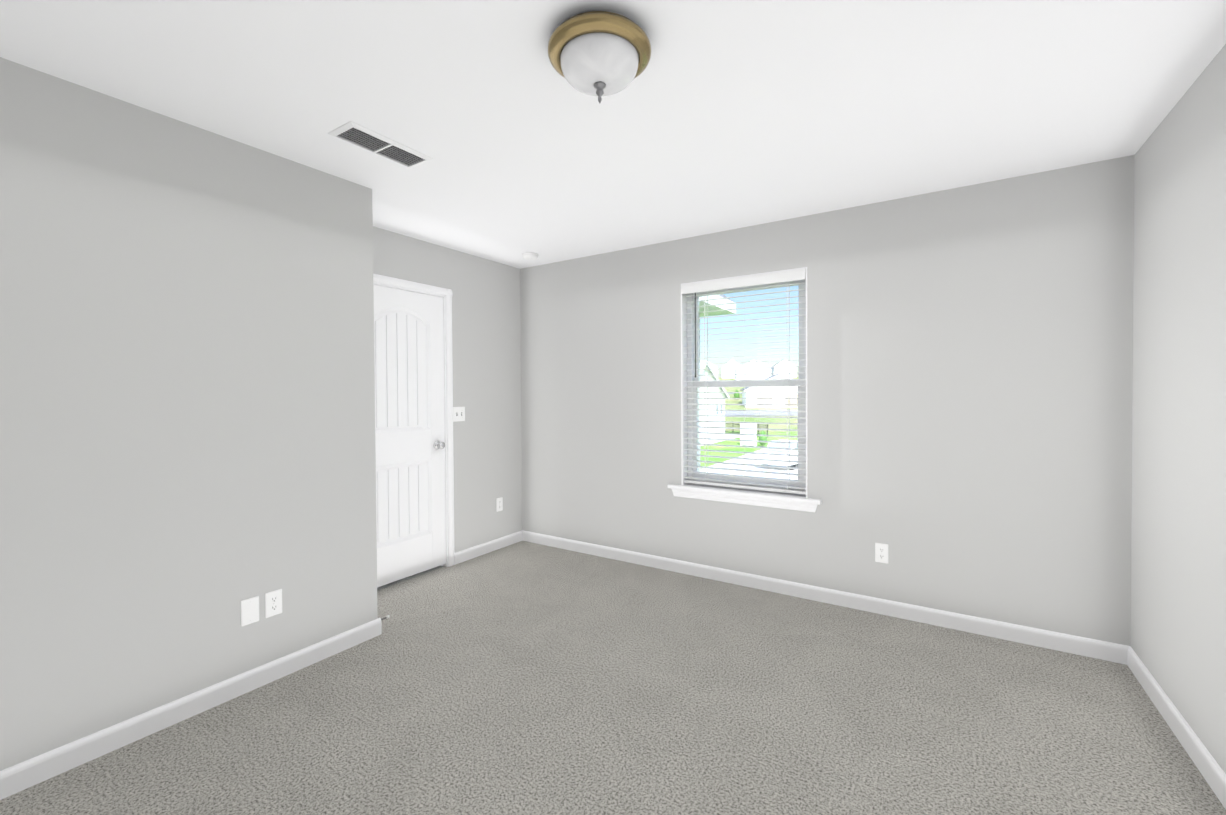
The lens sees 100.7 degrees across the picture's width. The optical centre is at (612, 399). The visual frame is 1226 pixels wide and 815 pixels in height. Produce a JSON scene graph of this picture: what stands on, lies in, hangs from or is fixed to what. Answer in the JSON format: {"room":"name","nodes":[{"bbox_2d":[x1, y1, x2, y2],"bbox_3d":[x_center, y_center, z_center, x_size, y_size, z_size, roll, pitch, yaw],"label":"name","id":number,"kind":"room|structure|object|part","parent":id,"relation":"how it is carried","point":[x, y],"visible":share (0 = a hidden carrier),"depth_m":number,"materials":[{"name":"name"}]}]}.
{"room":"empty bedroom","nodes":[
{"label":"empty bedroom","id":0,"kind":"room"},
{"bbox_2d":[0,57,377,770],"bbox_3d":[-2.224,0.089,1.988,0.689,2.440,2.330,0,1,33],"label":"wall","id":1,"kind":"structure","parent":0,"point":[186,401],"depth_m":2.02,"materials":[{"name":"grey paint"}]},
{"bbox_2d":[0,618,381,799],"bbox_3d":[-1.910,1.265,1.832,0.014,0.089,2.314,0,1,33],"label":"baseboard","id":2,"kind":"structure","parent":1,"relation":"attached to","point":[26,774],"depth_m":2.03,"materials":[{"name":"white wood"}]},
{"bbox_2d":[241,596,258,625],"bbox_3d":[-1.626,0.946,2.277,0.007,0.114,0.070,0,1,33],"label":"blank wall plate","id":3,"kind":"object","parent":1,"relation":"attached to","point":[249,610],"visible":1,"depth_m":2.27,"materials":[{"name":"white plastic"}]},
{"bbox_2d":[265,589,281,617],"bbox_3d":[-1.574,0.944,2.357,0.007,0.114,0.070,0,1,33],"label":"electrical outlet","id":4,"kind":"object","parent":1,"relation":"attached to","point":[273,603],"visible":1,"depth_m":2.35,"materials":[{"name":"white plastic"}]},
{"bbox_2d":[373,226,521,551],"bbox_3d":[-1.354,0.058,3.861,0.120,2.440,1.761,0,1,33],"label":"wall","id":5,"kind":"structure","parent":0,"point":[486,359],"depth_m":4.16,"materials":[{"name":"grey paint"}]},
{"bbox_2d":[373,284,445,586],"bbox_3d":[-1.462,0.241,3.570,0.104,2.034,0.706,0,1,33],"label":"door","id":6,"kind":"structure","parent":5,"relation":"in","point":[409,426],"depth_m":3.62,"materials":[{"name":"white wood"}]},
{"bbox_3d":[-1.294,0.338,3.799,0.069,0.066,0.066,0,1,33],"label":"knob","id":7,"kind":"part","parent":6,"relation":"part of","materials":[{"name":"grey metal"}]},
{"bbox_2d":[373,274,454,566],"bbox_3d":[-1.512,0.220,3.602,0.136,2.125,0.840,0,1,33],"label":"door frame","id":8,"kind":"structure","parent":5,"relation":"attached to","point":[406,284],"depth_m":3.88,"materials":[{"name":"white wood"}]},
{"bbox_2d":[453,407,464,421],"bbox_3d":[-1.200,0.110,3.972,0.018,0.114,0.116,0,1,33],"label":"double light switch","id":9,"kind":"object","parent":5,"relation":"attached to","point":[458,413],"visible":1,"depth_m":3.97,"materials":[{"name":"white plastic"}]},
{"bbox_2d":[454,530,523,564],"bbox_3d":[-1.033,1.226,4.240,0.014,0.089,0.729,0,1,33],"label":"baseboard","id":10,"kind":"structure","parent":5,"relation":"attached to","point":[481,549],"depth_m":4.21,"materials":[{"name":"white wood"}]},
{"bbox_2d":[496,497,502,511],"bbox_3d":[-0.969,0.894,4.343,0.007,0.115,0.070,0,1,33],"label":"outlet","id":11,"kind":"object","parent":5,"relation":"attached to","point":[499,504],"visible":1,"depth_m":4.34,"materials":[{"name":"white plastic"}]},
{"bbox_2d":[0,541,1225,814],"bbox_3d":[-0.261,1.400,1.816,4.182,0.200,4.371,0,1,33],"label":"floor","id":12,"kind":"structure","parent":0,"point":[522,677],"depth_m":2.04,"materials":[{"name":"carpet"}]},
{"bbox_2d":[0,0,1225,268],"bbox_3d":[-0.276,-1.200,1.780,4.182,0.120,4.371,0,1,33],"label":"ceiling","id":13,"kind":"structure","parent":0,"point":[714,116],"depth_m":1.90,"materials":[{"name":"white paint"}]},
{"bbox_2d":[328,121,432,167],"bbox_3d":[-1.036,-1.137,2.287,0.179,0.010,0.398,0,1,33],"label":"ceiling vent","id":14,"kind":"object","parent":13,"relation":"in","point":[356,134],"visible":1,"depth_m":2.26,"materials":[{"name":"white metal"}]},
{"bbox_2d":[522,252,538,259],"bbox_3d":[-0.665,-1.150,4.084,0.132,0.038,0.132,0,1,33],"label":"smoke detector","id":15,"kind":"object","parent":13,"relation":"attached to","point":[529,256],"visible":1,"depth_m":4.04,"materials":[{"name":"white plastic"}]},
{"bbox_2d":[548,11,650,102],"bbox_3d":[-0.042,-1.038,1.608,0.326,0.200,0.326,0,1,33],"label":"flush-mount ceiling light","id":16,"kind":"object","parent":13,"relation":"attached to","point":[599,54],"visible":1,"depth_m":1.52,"materials":[{"name":"white glass"}]},
{"bbox_2d":[520,155,1134,645],"bbox_3d":[0.873,0.048,3.566,4.182,2.440,0.160,0,1,33],"label":"wall","id":17,"kind":"structure","parent":0,"point":[970,373],"depth_m":2.93,"materials":[{"name":"grey paint"}]},
{"bbox_2d":[681,267,806,497],"bbox_3d":[0.890,-0.109,3.508,0.881,1.476,0.084,0,1,33],"label":"liner","id":18,"kind":"object","parent":17,"relation":"attached to","point":[683,383],"visible":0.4,"depth_m":3.72,"materials":[{"name":"white"}]},
{"bbox_2d":[667,280,820,512],"bbox_3d":[0.894,-0.063,3.523,1.061,1.548,0.195,0,1,33],"label":"window","id":19,"kind":"structure","parent":17,"relation":"in","point":[747,387],"depth_m":3.53,"materials":[{"name":"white glass"}]},
{"bbox_2d":[681,269,805,494],"bbox_3d":[0.884,-0.115,3.498,0.859,1.444,0.086,0,1,33],"label":"window blinds","id":20,"kind":"object","parent":19,"relation":"attached to","point":[772,278],"visible":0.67,"depth_m":3.47,"materials":[{"name":"white plastic"}]},
{"bbox_2d":[695,293,695,377],"bbox_3d":[0.595,-0.478,3.653,0.012,0.633,0.023,0,1,33],"label":"blind wand","id":21,"kind":"object","parent":20,"relation":"hanging from","point":[695,335],"visible":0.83,"depth_m":3.64,"materials":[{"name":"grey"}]},
{"bbox_3d":[0.880,0.668,3.504,1.061,0.086,0.125,0,1,33],"label":"window sill apron","id":22,"kind":"part","parent":19,"relation":"part of","materials":[{"name":"white wood"}]},
{"bbox_3d":[0.931,-0.107,3.571,0.861,1.462,0.073,0,1,33],"label":"vinyl window frame","id":23,"kind":"part","parent":19,"relation":"part of","materials":[{"name":"white plastic"}]},
{"bbox_2d":[524,531,1123,663],"bbox_3d":[0.816,1.225,3.521,3.900,0.089,0.014,0,1,33],"label":"baseboard","id":24,"kind":"structure","parent":17,"relation":"attached to","point":[1088,647],"depth_m":3.05,"materials":[{"name":"white wood"}]},
{"bbox_2d":[875,543,887,563],"bbox_3d":[1.596,0.910,3.015,0.070,0.114,0.007,0,1,33],"label":"outlet","id":25,"kind":"object","parent":17,"relation":"attached to","point":[881,552],"visible":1,"depth_m":3.01,"materials":[{"name":"white plastic"}]},
{"bbox_2d":[1130,44,1225,773],"bbox_3d":[1.427,0.085,0.679,0.120,2.440,4.091,0,1,33],"label":"wall","id":26,"kind":"structure","parent":0,"point":[1178,585],"depth_m":1.92,"materials":[{"name":"grey paint"}]},
{"bbox_2d":[1124,645,1225,808],"bbox_3d":[1.378,1.260,0.732,0.014,0.089,4.091,0,1,33],"label":"baseboard","id":27,"kind":"structure","parent":26,"relation":"attached to","point":[1211,771],"depth_m":1.90,"materials":[{"name":"white wood"}]},
{"label":"outside","id":28,"kind":"structure","parent":0,"visible":0},
{"bbox_2d":[700,377,798,468],"bbox_3d":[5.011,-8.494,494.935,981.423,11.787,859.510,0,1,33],"label":"ground","id":29,"kind":"structure","parent":28,"point":[752,419],"depth_m":58.04,"materials":[{"name":"green plant"}]},
{"bbox_2d":[708,361,717,376],"bbox_3d":[46.703,-14.597,252.929,11.100,10.260,11.720,0,1,11],"label":"house","id":30,"kind":"structure","parent":29,"relation":"on","point":[714,367],"depth_m":246.77,"materials":[{"name":"white"}]},
{"bbox_2d":[700,360,729,439],"bbox_3d":[2.833,0.381,49.947,13.720,8.060,11.700,0,1,33],"label":"house","id":31,"kind":"structure","parent":29,"relation":"on","point":[714,401],"depth_m":47.88,"materials":[{"name":"white"}]},
{"bbox_2d":[698,294,735,471],"bbox_3d":[-1.760,0.778,7.582,6.360,6.900,3.030,0,1,33],"label":"next-door wing","id":32,"kind":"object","parent":29,"relation":"on","point":[712,302],"depth_m":6.89},
{"bbox_2d":[720,358,741,378],"bbox_3d":[60.093,-15.311,256.507,11.100,10.760,11.720,0,1,11],"label":"house","id":33,"kind":"structure","parent":29,"relation":"on","point":[724,367],"depth_m":251.38,"materials":[{"name":"white"}]},
{"bbox_2d":[725,423,767,437],"bbox_3d":[13.048,2.882,51.970,0.074,1.280,8.475,-1,1,-22],"label":"metal fence","id":34,"kind":"object","parent":29,"relation":"on","point":[758,431],"depth_m":49.29,"materials":[{"name":"black"}]},
{"bbox_2d":[740,423,756,445],"bbox_3d":[10.847,2.732,40.685,0.140,1.920,1.440,-1,1,-40],"label":"vinyl fence","id":35,"kind":"object","parent":29,"relation":"on","point":[748,432],"depth_m":40.64,"materials":[{"name":"white plastic"}]},
{"bbox_2d":[700,393,797,479],"bbox_3d":[9.922,0.775,96.279,124.138,4.236,128.516,0,1,33],"label":"paving","id":36,"kind":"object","parent":29,"relation":"on","point":[782,470],"depth_m":29.79,"materials":[{"name":"white concrete"}]},
{"bbox_2d":[757,440,797,469],"bbox_3d":[10.245,3.083,29.377,1.800,1.479,4.500,0,1,45],"label":"car","id":37,"kind":"object","parent":36,"relation":"on","point":[780,445],"depth_m":28.07,"materials":[{"name":"white paint"}]},
{"bbox_2d":[735,359,770,379],"bbox_3d":[47.833,-8.942,174.953,11.700,9.560,10.720,0,1,11],"label":"house","id":38,"kind":"structure","parent":29,"relation":"on","point":[748,371],"depth_m":170.02,"materials":[{"name":"white"}]},
{"bbox_2d":[759,430,766,446],"bbox_3d":[11.754,2.748,39.825,0.614,2.100,0.599,0,1,33],"label":"tree","id":39,"kind":"object","parent":29,"relation":"on","point":[762,438],"depth_m":39.65,"materials":[{"name":"green plant"}]},
{"bbox_2d":[740,374,796,407],"bbox_3d":[28.667,-1.238,89.121,11.700,6.560,10.720,0,1,11],"label":"house","id":40,"kind":"structure","parent":29,"relation":"on","point":[776,389],"depth_m":84.45,"materials":[{"name":"white"}]},
{"bbox_2d":[771,358,796,377],"bbox_3d":[84.663,-15.144,251.891,11.100,10.260,11.720,0,1,11],"label":"house","id":41,"kind":"structure","parent":29,"relation":"on","point":[792,369],"depth_m":246.50,"materials":[{"name":"white"}]}
]}

